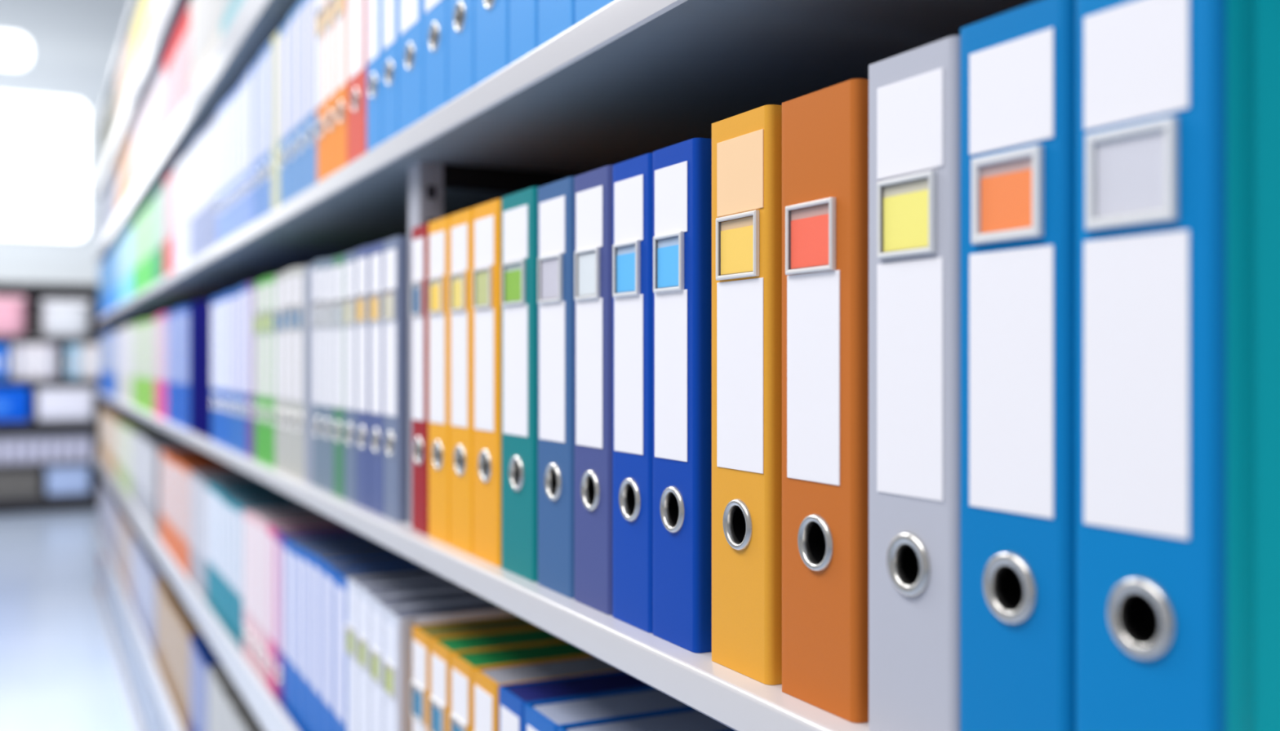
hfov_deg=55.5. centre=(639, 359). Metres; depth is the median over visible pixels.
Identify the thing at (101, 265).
ring binder
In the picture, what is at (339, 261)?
ring binder
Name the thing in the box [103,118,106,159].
ring binder
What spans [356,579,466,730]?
ring binder
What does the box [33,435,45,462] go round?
binder
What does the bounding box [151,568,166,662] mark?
ring binder
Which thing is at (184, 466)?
ring binder
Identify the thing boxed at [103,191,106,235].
ring binder
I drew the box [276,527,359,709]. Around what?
ring binder
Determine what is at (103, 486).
ring binder
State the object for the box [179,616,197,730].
ring binder
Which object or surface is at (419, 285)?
ring binder
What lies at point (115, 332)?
ring binder
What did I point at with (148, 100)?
ring binder
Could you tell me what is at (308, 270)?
ring binder
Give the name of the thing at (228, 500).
ring binder
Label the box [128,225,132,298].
ring binder
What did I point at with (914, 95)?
ring binder
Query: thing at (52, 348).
file box
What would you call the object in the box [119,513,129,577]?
ring binder
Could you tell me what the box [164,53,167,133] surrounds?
ring binder
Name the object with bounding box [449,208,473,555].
ring binder
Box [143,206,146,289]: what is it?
ring binder
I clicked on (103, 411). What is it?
ring binder
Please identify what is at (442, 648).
ring binder
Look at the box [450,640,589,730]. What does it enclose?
ring binder
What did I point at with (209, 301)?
ring binder
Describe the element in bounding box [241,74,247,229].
ring binder
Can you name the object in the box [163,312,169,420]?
ring binder
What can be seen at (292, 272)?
ring binder
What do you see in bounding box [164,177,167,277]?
ring binder
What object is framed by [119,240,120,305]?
ring binder
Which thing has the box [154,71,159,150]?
ring binder
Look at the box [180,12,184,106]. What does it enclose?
ring binder
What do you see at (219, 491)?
ring binder
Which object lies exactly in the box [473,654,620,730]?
ring binder
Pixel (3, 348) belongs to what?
file box
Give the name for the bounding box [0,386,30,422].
storage box
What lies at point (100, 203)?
ring binder
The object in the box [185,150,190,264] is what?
ring binder
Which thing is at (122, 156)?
ring binder
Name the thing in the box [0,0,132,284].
wall
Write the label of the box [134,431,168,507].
ring binder
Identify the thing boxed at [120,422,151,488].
ring binder
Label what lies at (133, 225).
ring binder
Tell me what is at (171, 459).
ring binder
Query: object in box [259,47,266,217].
ring binder
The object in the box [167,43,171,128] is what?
ring binder
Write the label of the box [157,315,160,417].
ring binder
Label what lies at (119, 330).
ring binder
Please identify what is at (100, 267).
ring binder
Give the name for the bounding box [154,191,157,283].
ring binder
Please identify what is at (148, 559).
ring binder
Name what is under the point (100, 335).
ring binder
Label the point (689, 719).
ring binder
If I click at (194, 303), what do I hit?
ring binder
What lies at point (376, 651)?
ring binder
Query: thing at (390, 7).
ring binder
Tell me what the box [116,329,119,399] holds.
ring binder
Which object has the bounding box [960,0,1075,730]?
ring binder
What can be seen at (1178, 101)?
ring binder
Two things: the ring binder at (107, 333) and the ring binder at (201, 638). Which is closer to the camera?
the ring binder at (201, 638)
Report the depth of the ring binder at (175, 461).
3.41 m
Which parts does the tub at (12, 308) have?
lid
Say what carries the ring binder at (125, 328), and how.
on the shelving unit at (630, 79)
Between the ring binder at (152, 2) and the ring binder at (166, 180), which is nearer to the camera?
the ring binder at (166, 180)
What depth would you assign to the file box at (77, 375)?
11.18 m
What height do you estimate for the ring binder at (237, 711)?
0.314 m
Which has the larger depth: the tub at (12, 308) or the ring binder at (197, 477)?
the tub at (12, 308)
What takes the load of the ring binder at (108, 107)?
on the shelving unit at (630, 79)
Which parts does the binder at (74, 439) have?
lid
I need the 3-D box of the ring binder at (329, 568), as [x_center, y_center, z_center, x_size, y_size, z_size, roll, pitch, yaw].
[-0.299,0.441,1.725,0.286,0.318,0.069,0,0,-27]
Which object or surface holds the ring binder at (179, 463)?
on the shelving unit at (630, 79)
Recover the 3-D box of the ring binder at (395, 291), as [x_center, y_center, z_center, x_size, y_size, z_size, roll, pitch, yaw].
[-0.156,0.021,1.436,0.288,0.317,0.062,0,0,-27]
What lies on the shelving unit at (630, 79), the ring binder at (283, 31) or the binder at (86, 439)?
the ring binder at (283, 31)
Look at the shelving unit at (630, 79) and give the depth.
1.13 m
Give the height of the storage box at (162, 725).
0.225 m
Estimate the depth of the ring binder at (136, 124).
4.64 m
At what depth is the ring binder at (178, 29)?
3.34 m
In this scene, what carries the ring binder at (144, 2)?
on the shelving unit at (630, 79)
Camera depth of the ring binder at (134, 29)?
4.75 m
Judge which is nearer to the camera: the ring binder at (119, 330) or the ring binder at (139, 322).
the ring binder at (139, 322)
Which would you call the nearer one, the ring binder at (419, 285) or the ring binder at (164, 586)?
the ring binder at (419, 285)
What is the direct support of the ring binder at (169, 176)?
on the shelving unit at (630, 79)
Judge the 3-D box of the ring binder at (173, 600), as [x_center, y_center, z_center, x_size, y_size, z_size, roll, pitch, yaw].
[-1.255,0.863,3.629,0.286,0.313,0.112,0,0,-27]
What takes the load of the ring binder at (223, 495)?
on the shelving unit at (630, 79)
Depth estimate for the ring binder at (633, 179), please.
0.82 m
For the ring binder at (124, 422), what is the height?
0.313 m
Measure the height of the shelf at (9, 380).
0.030 m
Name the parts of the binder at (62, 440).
lid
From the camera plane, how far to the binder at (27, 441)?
10.99 m
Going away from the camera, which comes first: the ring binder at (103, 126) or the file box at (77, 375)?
the ring binder at (103, 126)
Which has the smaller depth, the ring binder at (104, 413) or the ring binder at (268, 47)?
the ring binder at (268, 47)
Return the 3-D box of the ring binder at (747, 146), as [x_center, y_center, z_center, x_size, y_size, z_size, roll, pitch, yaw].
[0.182,0.019,0.762,0.288,0.321,0.064,0,0,-27]
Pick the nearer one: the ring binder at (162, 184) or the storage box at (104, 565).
the ring binder at (162, 184)
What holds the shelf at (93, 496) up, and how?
attached to the rack
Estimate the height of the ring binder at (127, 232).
0.302 m
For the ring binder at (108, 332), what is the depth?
6.27 m
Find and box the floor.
[0,510,133,730]
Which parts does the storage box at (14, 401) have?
lid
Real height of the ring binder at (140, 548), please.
0.319 m
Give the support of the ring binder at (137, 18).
on the shelving unit at (630, 79)
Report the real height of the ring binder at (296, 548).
0.314 m
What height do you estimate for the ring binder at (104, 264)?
0.296 m
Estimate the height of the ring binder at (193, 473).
0.318 m
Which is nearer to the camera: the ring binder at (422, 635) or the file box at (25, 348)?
the ring binder at (422, 635)
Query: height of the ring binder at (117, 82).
0.318 m
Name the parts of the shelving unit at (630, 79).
shelf, shelf, shelf, shelf, shelf, shelf, post, shelf, shelf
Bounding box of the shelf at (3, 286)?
[0,281,98,289]
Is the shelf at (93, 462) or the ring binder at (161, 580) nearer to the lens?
the ring binder at (161, 580)
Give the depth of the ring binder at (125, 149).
5.19 m
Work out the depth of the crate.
10.97 m
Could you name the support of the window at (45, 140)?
in the wall
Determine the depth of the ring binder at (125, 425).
5.20 m
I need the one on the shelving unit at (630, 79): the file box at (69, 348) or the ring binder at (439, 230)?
the ring binder at (439, 230)
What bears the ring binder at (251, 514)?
on the shelving unit at (630, 79)
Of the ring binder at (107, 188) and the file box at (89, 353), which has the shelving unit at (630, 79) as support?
the ring binder at (107, 188)
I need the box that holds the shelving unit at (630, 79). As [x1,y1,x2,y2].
[95,0,1039,730]
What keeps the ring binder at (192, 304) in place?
on the shelving unit at (630, 79)
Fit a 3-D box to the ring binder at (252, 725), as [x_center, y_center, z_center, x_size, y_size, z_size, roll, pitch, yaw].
[-0.616,0.861,2.356,0.286,0.317,0.156,0,0,-27]
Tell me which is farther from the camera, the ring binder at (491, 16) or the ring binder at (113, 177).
the ring binder at (113, 177)
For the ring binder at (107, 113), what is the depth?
6.43 m
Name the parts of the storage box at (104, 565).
lid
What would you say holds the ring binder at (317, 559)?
on the shelving unit at (630, 79)
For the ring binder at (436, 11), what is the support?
on the shelving unit at (630, 79)
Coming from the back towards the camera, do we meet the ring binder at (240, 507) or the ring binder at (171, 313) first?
the ring binder at (171, 313)
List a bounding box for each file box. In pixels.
[0,343,8,379]
[11,344,21,378]
[21,344,30,378]
[31,344,39,378]
[40,344,48,378]
[48,344,57,378]
[66,344,74,378]
[73,344,80,378]
[80,344,98,378]
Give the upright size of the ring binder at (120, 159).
0.302 m
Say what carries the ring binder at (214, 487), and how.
on the shelving unit at (630, 79)
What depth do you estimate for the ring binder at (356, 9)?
1.52 m
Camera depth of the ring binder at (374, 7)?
1.44 m
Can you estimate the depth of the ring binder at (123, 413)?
6.33 m
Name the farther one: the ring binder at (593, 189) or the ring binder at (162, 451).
the ring binder at (162, 451)
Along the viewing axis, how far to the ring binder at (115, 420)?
5.79 m
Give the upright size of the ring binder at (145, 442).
0.314 m
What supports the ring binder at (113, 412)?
on the shelving unit at (630, 79)
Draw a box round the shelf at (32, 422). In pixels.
[0,418,98,426]
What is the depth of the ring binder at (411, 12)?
1.30 m
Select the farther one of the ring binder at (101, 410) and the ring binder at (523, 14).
the ring binder at (101, 410)
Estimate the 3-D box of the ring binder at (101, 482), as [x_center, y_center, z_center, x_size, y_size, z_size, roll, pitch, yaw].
[-2.952,0.862,7.010,0.286,0.316,0.178,0,0,-27]
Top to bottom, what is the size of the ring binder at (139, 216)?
0.302 m
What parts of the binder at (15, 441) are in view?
lid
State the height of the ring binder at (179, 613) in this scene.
0.318 m
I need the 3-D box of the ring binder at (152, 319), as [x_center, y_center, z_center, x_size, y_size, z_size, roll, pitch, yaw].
[-1.493,0.021,4.104,0.286,0.318,0.136,0,0,-27]
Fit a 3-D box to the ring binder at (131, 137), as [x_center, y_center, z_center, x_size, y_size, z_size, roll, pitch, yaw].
[-1.938,-0.758,4.990,0.286,0.306,0.159,0,0,-27]
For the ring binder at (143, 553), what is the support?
on the shelving unit at (630, 79)
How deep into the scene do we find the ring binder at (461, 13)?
1.15 m
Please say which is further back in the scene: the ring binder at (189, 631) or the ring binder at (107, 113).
the ring binder at (107, 113)
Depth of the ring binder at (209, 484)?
2.77 m
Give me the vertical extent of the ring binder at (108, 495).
0.318 m
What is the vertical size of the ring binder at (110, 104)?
0.323 m
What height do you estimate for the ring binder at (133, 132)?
0.304 m
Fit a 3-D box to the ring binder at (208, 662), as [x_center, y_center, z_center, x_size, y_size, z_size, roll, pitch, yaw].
[-0.889,0.863,2.899,0.286,0.314,0.080,0,0,-27]
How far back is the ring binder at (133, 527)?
5.07 m
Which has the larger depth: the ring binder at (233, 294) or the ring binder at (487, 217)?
the ring binder at (233, 294)
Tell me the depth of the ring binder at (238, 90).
2.37 m
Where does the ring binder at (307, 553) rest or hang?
on the shelving unit at (630, 79)
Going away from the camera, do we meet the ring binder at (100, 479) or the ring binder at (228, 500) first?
the ring binder at (228, 500)
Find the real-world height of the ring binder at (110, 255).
0.302 m
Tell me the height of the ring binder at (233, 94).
0.297 m
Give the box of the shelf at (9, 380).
[0,377,98,382]
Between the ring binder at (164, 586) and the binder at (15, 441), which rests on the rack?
the binder at (15, 441)
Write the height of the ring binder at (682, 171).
0.316 m
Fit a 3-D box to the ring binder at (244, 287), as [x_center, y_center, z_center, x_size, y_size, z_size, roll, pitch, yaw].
[-0.628,0.018,2.379,0.288,0.323,0.068,0,0,-27]
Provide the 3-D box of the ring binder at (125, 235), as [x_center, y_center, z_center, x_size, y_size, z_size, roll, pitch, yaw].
[-2.083,-0.391,5.280,0.286,0.301,0.159,0,0,-27]
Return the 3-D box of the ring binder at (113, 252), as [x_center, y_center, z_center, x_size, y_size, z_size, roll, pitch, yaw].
[-2.463,-0.390,6.037,0.286,0.300,0.178,0,0,-27]
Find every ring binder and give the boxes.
[98,135,100,173]
[98,203,100,244]
[98,266,100,317]
[98,335,100,391]
[98,407,122,456]
[98,478,106,528]
[100,130,102,168]
[100,200,102,240]
[100,265,102,316]
[100,335,102,391]
[100,408,125,458]
[100,481,108,532]
[102,125,103,164]
[102,196,103,238]
[102,263,103,315]
[102,334,104,392]
[102,410,126,460]
[102,484,111,536]
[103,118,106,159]
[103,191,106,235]
[103,260,106,314]
[103,334,106,393]
[103,411,128,464]
[103,488,112,542]
[106,112,107,153]
[106,187,107,231]
[106,257,107,312]
[106,333,107,394]
[106,412,129,466]
[106,490,114,546]
[107,106,109,148]
[107,183,109,228]
[107,255,109,311]
[107,332,109,395]
[107,413,133,468]
[107,493,116,550]
[109,98,111,144]
[109,177,111,226]
[109,251,111,311]
[109,331,111,395]
[109,414,136,471]
[109,497,119,555]
[111,91,114,137]
[111,172,114,222]
[111,248,114,309]
[111,330,115,396]
[111,416,141,475]
[111,501,121,561]
[114,84,116,131]
[114,167,116,217]
[114,246,116,307]
[114,330,116,398]
[114,418,143,479]
[114,505,124,567]
[116,76,119,124]
[116,162,119,213]
[116,243,119,306]
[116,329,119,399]
[116,420,146,482]
[116,509,126,573]
[119,71,120,118]
[119,159,120,209]
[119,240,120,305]
[119,329,120,399]
[119,422,148,484]
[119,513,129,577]
[120,60,124,113]
[120,151,124,206]
[120,236,124,303]
[120,328,124,401]
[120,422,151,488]
[120,517,131,585]
[124,51,126,104]
[124,145,126,200]
[124,232,126,302]
[124,326,126,402]
[124,424,155,492]
[124,520,133,591]
[126,44,128,97]
[126,139,128,196]
[126,228,128,300]
[126,324,130,403]
[126,426,157,495]
[126,524,137,596]
[128,33,132,91]
[128,132,132,192]
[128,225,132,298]
[128,324,132,404]
[128,427,164,500]
[128,530,141,604]
[132,22,135,82]
[132,127,134,187]
[132,222,134,297]
[132,324,134,405]
[132,431,165,503]
[132,536,143,610]
[134,119,137,183]
[134,217,137,295]
[134,322,137,407]
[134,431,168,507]
[134,540,146,618]
[135,12,138,74]
[137,113,140,177]
[137,213,140,293]
[137,320,142,408]
[137,433,173,511]
[137,544,150,624]
[138,2,142,65]
[140,106,143,173]
[140,208,144,292]
[140,320,144,409]
[140,435,179,515]
[140,550,154,632]
[142,0,146,56]
[143,100,146,168]
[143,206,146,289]
[143,320,147,411]
[143,439,184,519]
[143,556,157,639]
[146,0,150,44]
[146,91,151,162]
[146,201,151,288]
[146,319,151,413]
[146,441,187,525]
[146,562,161,649]
[150,0,154,34]
[151,84,154,155]
[151,196,154,285]
[151,318,154,414]
[151,443,198,538]
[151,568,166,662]
[154,0,158,22]
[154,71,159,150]
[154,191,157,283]
[154,316,157,416]
[155,576,170,671]
[157,186,160,281]
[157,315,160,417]
[158,0,163,12]
[159,61,164,142]
[160,182,164,279]
[160,313,163,418]
[160,448,203,542]
[160,582,174,679]
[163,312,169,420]
[163,451,208,547]
[163,589,179,688]
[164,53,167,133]
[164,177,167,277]
[166,313,169,421]
[166,454,213,551]
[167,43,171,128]
[167,173,170,275]
[167,596,183,698]
[169,311,173,423]
[169,457,217,556]
[170,170,173,273]
[171,33,175,121]
[171,603,186,708]
[173,164,177,271]
[173,308,177,424]
[173,458,218,561]
[175,22,180,114]
[175,608,191,718]
[177,159,182,268]
[177,306,182,426]
[177,459,224,567]
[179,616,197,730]
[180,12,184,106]
[181,155,185,266]
[181,306,187,428]
[181,462,231,573]
[184,1,191,99]
[184,625,203,730]
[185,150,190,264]
[185,306,190,430]
[185,466,235,579]
[190,0,194,89]
[190,142,194,261]
[190,303,193,431]
[190,468,243,585]
[190,634,208,730]
[193,302,196,433]
[194,137,198,258]
[194,472,249,591]
[194,642,213,730]
[196,301,200,435]
[198,131,202,256]
[198,475,253,596]
[198,649,217,730]
[200,301,203,435]
[202,126,207,253]
[202,478,258,603]
[202,657,222,730]
[203,300,207,438]
[206,480,262,608]
[207,121,212,250]
[207,298,211,439]
[207,665,233,730]
[211,297,215,441]
[211,482,269,616]
[212,114,217,247]
[215,296,220,444]
[215,486,277,621]
[217,106,221,244]
[217,682,244,730]
[220,293,225,445]
[220,490,284,629]
[221,0,226,37]
[221,99,226,242]
[225,290,233,448]
[226,0,232,27]
[226,94,231,239]
[226,494,291,635]
[227,700,257,730]
[230,290,235,450]
[231,88,235,235]
[231,497,296,644]
[232,0,239,18]
[235,82,241,233]
[235,287,240,453]
[236,500,306,653]
[240,284,247,455]
[240,719,264,730]
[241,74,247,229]
[242,506,311,661]
[247,64,254,226]
[247,281,254,457]
[248,508,317,668]
[253,280,261,462]
[254,55,260,221]
[254,511,324,677]
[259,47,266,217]
[259,276,267,464]
[261,515,334,686]
[265,40,271,214]
[266,275,275,467]
[267,520,346,698]
[271,30,279,210]
[273,273,281,471]
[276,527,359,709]
[279,19,288,206]
[280,270,288,474]
[284,533,368,720]
[287,266,299,477]
[288,5,297,200]
[292,538,377,730]
[294,266,305,480]
[297,0,306,195]
[302,543,387,730]
[304,264,313,484]
[306,0,316,189]
[311,258,327,488]
[311,548,403,730]
[315,0,326,183]
[321,257,334,493]
[322,556,420,730]
[324,0,336,177]
[331,254,344,498]
[334,0,346,171]
[334,565,431,730]
[342,250,356,503]
[345,571,446,730]
[346,0,366,164]
[355,244,370,509]
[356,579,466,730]
[366,0,382,152]
[368,241,383,515]
[368,590,484,730]
[382,0,399,142]
[382,235,408,522]
[382,600,514,730]
[399,0,424,132]
[410,223,428,534]
[411,615,537,730]
[424,0,448,116]
[427,216,450,544]
[429,627,562,730]
[448,0,475,102]
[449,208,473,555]
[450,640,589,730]
[472,199,502,566]
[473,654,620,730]
[475,0,509,85]
[498,671,651,730]
[502,186,538,582]
[509,0,538,64]
[524,687,689,730]
[537,176,574,599]
[538,0,575,46]
[557,707,734,730]
[574,164,613,615]
[575,0,613,23]
[612,152,653,633]
[653,137,711,653]
[711,104,782,685]
[782,78,868,723]
[868,35,959,730]
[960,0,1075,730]
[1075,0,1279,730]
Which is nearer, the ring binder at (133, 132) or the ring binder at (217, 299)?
the ring binder at (217, 299)
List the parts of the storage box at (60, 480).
lid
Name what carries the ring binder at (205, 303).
on the shelving unit at (630, 79)
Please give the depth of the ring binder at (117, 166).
5.62 m
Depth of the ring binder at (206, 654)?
2.91 m
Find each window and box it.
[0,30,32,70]
[0,91,89,241]
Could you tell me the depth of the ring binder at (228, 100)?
2.49 m
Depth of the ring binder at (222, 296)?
2.56 m
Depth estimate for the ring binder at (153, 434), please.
4.54 m
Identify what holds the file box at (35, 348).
on the rack
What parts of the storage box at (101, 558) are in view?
lid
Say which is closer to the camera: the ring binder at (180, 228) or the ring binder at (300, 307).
the ring binder at (300, 307)
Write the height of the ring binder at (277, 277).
0.320 m
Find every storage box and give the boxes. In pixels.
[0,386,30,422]
[35,387,94,422]
[44,464,91,496]
[99,553,104,597]
[102,560,107,608]
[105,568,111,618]
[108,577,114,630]
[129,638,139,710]
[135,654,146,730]
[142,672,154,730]
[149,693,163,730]
[158,717,168,730]
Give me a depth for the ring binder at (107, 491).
6.46 m
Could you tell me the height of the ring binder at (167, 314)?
0.317 m
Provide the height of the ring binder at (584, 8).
0.299 m
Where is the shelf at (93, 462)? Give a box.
[0,457,95,467]
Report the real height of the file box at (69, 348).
0.315 m
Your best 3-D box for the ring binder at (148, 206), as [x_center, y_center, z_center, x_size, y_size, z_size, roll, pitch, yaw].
[-1.556,-0.388,4.228,0.286,0.296,0.136,0,0,-27]
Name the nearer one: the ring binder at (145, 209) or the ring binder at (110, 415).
the ring binder at (145, 209)
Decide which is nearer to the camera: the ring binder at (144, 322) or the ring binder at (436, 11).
the ring binder at (436, 11)
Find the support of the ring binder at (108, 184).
on the shelving unit at (630, 79)
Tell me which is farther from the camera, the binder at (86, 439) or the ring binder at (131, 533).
the binder at (86, 439)
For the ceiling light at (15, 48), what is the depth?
11.34 m
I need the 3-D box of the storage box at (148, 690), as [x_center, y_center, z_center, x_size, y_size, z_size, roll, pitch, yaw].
[-1.605,1.242,4.313,0.278,0.225,0.300,0,0,-27]
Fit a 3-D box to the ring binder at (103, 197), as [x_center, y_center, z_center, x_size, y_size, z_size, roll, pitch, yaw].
[-2.870,-0.757,6.848,0.286,0.303,0.178,0,0,-27]
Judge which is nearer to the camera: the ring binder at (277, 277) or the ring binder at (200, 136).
the ring binder at (277, 277)
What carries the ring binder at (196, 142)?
on the shelving unit at (630, 79)
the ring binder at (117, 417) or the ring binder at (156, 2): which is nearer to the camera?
the ring binder at (156, 2)
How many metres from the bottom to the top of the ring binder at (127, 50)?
0.323 m
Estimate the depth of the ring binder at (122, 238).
5.33 m
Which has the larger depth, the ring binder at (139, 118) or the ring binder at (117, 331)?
the ring binder at (117, 331)
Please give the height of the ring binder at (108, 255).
0.301 m
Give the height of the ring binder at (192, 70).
0.303 m
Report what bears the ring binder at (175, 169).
on the shelving unit at (630, 79)
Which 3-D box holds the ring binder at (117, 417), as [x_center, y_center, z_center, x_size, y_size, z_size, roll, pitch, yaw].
[-2.463,0.441,6.037,0.286,0.317,0.178,0,0,-27]
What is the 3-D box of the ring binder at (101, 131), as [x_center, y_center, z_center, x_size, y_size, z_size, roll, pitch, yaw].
[-2.952,-1.145,7.010,0.286,0.320,0.178,0,0,-27]
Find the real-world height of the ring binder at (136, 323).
0.322 m
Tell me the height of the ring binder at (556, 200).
0.318 m
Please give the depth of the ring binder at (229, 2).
2.48 m
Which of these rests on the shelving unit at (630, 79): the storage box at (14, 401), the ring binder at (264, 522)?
the ring binder at (264, 522)
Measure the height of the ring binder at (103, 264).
0.297 m
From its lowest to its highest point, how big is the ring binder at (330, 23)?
0.299 m
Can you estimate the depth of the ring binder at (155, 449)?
3.99 m
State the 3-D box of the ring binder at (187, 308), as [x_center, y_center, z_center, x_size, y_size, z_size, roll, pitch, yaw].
[-1.044,0.021,3.208,0.286,0.318,0.094,0,0,-27]
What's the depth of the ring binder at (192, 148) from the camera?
3.05 m
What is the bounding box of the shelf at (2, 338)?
[0,336,98,341]
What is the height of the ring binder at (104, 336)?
0.317 m
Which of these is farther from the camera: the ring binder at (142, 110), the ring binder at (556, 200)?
the ring binder at (142, 110)
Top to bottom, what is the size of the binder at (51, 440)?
0.235 m
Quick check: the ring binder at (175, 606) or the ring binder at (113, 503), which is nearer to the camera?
the ring binder at (175, 606)
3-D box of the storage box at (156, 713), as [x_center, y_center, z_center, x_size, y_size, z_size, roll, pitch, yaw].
[-1.468,1.242,4.041,0.278,0.225,0.300,0,0,-27]
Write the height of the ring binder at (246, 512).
0.313 m
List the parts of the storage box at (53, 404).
lid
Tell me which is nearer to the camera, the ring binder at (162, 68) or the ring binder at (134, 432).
the ring binder at (162, 68)
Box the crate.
[0,466,40,498]
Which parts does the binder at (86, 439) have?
lid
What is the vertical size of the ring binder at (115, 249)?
0.297 m
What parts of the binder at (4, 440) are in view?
lid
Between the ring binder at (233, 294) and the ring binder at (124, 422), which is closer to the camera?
the ring binder at (233, 294)
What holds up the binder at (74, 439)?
on the rack
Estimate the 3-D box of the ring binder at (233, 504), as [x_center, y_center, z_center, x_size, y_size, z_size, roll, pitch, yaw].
[-0.685,0.443,2.494,0.286,0.314,0.072,0,0,-27]
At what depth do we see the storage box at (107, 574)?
6.40 m
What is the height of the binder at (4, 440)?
0.235 m
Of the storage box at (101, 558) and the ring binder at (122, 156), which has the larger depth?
the storage box at (101, 558)
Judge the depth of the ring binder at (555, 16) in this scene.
0.94 m
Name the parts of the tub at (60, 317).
lid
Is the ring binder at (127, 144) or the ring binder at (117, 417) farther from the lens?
the ring binder at (117, 417)
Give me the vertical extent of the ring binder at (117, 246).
0.297 m
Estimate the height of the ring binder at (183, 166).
0.298 m
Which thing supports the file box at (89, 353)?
on the rack
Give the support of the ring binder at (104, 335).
on the shelving unit at (630, 79)
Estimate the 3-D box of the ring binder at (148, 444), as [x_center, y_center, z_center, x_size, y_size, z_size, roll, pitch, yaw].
[-1.556,0.443,4.228,0.286,0.313,0.136,0,0,-27]
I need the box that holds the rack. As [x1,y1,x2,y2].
[0,281,128,515]
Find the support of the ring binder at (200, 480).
on the shelving unit at (630, 79)
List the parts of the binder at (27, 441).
lid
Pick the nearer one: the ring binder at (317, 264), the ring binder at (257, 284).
the ring binder at (317, 264)
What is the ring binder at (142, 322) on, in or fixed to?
on the shelving unit at (630, 79)
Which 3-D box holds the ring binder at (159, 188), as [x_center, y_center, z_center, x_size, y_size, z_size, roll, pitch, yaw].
[-1.391,-0.391,3.900,0.286,0.302,0.101,0,0,-27]
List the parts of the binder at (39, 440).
lid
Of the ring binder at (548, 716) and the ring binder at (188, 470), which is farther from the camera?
the ring binder at (188, 470)
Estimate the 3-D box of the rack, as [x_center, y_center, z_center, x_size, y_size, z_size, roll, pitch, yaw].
[-5.025,0.345,11.463,3.180,2.090,0.402,0,0,-27]
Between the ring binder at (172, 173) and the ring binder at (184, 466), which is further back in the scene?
the ring binder at (172, 173)
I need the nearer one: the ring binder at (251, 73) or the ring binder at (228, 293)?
the ring binder at (251, 73)
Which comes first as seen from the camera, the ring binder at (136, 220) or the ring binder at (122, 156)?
the ring binder at (136, 220)
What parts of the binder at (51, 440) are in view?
lid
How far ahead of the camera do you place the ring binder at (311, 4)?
1.76 m
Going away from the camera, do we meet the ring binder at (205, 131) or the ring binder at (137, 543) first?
the ring binder at (205, 131)
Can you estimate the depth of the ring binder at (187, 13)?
3.14 m
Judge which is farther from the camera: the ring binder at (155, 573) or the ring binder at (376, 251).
the ring binder at (155, 573)
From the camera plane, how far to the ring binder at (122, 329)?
5.33 m
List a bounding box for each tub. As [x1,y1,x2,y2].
[0,296,26,336]
[40,299,90,337]
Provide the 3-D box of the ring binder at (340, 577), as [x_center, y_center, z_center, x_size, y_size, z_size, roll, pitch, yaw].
[-0.267,0.442,1.660,0.286,0.316,0.069,0,0,-27]
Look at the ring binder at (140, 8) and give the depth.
4.47 m
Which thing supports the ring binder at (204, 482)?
on the shelving unit at (630, 79)
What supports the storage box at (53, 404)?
on the rack
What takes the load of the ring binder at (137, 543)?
on the shelving unit at (630, 79)
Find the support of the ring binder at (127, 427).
on the shelving unit at (630, 79)
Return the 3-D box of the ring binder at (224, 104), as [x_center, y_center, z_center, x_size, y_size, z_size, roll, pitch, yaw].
[-0.750,-0.391,2.621,0.288,0.302,0.065,0,0,-27]
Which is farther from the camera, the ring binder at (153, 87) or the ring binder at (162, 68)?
the ring binder at (153, 87)
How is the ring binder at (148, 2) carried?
on the shelving unit at (630, 79)
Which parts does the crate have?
lid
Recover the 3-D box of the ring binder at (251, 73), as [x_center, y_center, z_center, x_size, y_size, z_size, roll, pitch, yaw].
[-0.597,-0.391,2.315,0.288,0.301,0.065,0,0,-27]
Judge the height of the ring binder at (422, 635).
0.316 m
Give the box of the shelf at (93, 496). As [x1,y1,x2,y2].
[0,490,98,502]
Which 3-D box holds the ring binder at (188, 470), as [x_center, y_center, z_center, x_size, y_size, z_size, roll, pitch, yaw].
[-1.044,0.442,3.209,0.286,0.316,0.096,0,0,-27]
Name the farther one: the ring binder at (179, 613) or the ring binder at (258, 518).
the ring binder at (179, 613)
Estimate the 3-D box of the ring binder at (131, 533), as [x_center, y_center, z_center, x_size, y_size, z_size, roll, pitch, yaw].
[-1.938,0.861,4.990,0.286,0.317,0.159,0,0,-27]
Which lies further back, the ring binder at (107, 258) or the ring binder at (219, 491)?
the ring binder at (107, 258)
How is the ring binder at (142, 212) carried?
on the shelving unit at (630, 79)
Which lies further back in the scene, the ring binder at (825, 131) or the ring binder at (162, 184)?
the ring binder at (162, 184)
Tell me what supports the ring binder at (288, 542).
on the shelving unit at (630, 79)
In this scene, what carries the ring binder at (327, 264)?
on the shelving unit at (630, 79)
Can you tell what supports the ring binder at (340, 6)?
on the shelving unit at (630, 79)
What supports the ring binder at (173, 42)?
on the shelving unit at (630, 79)
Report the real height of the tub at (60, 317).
0.340 m
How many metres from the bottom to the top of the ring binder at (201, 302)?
0.319 m

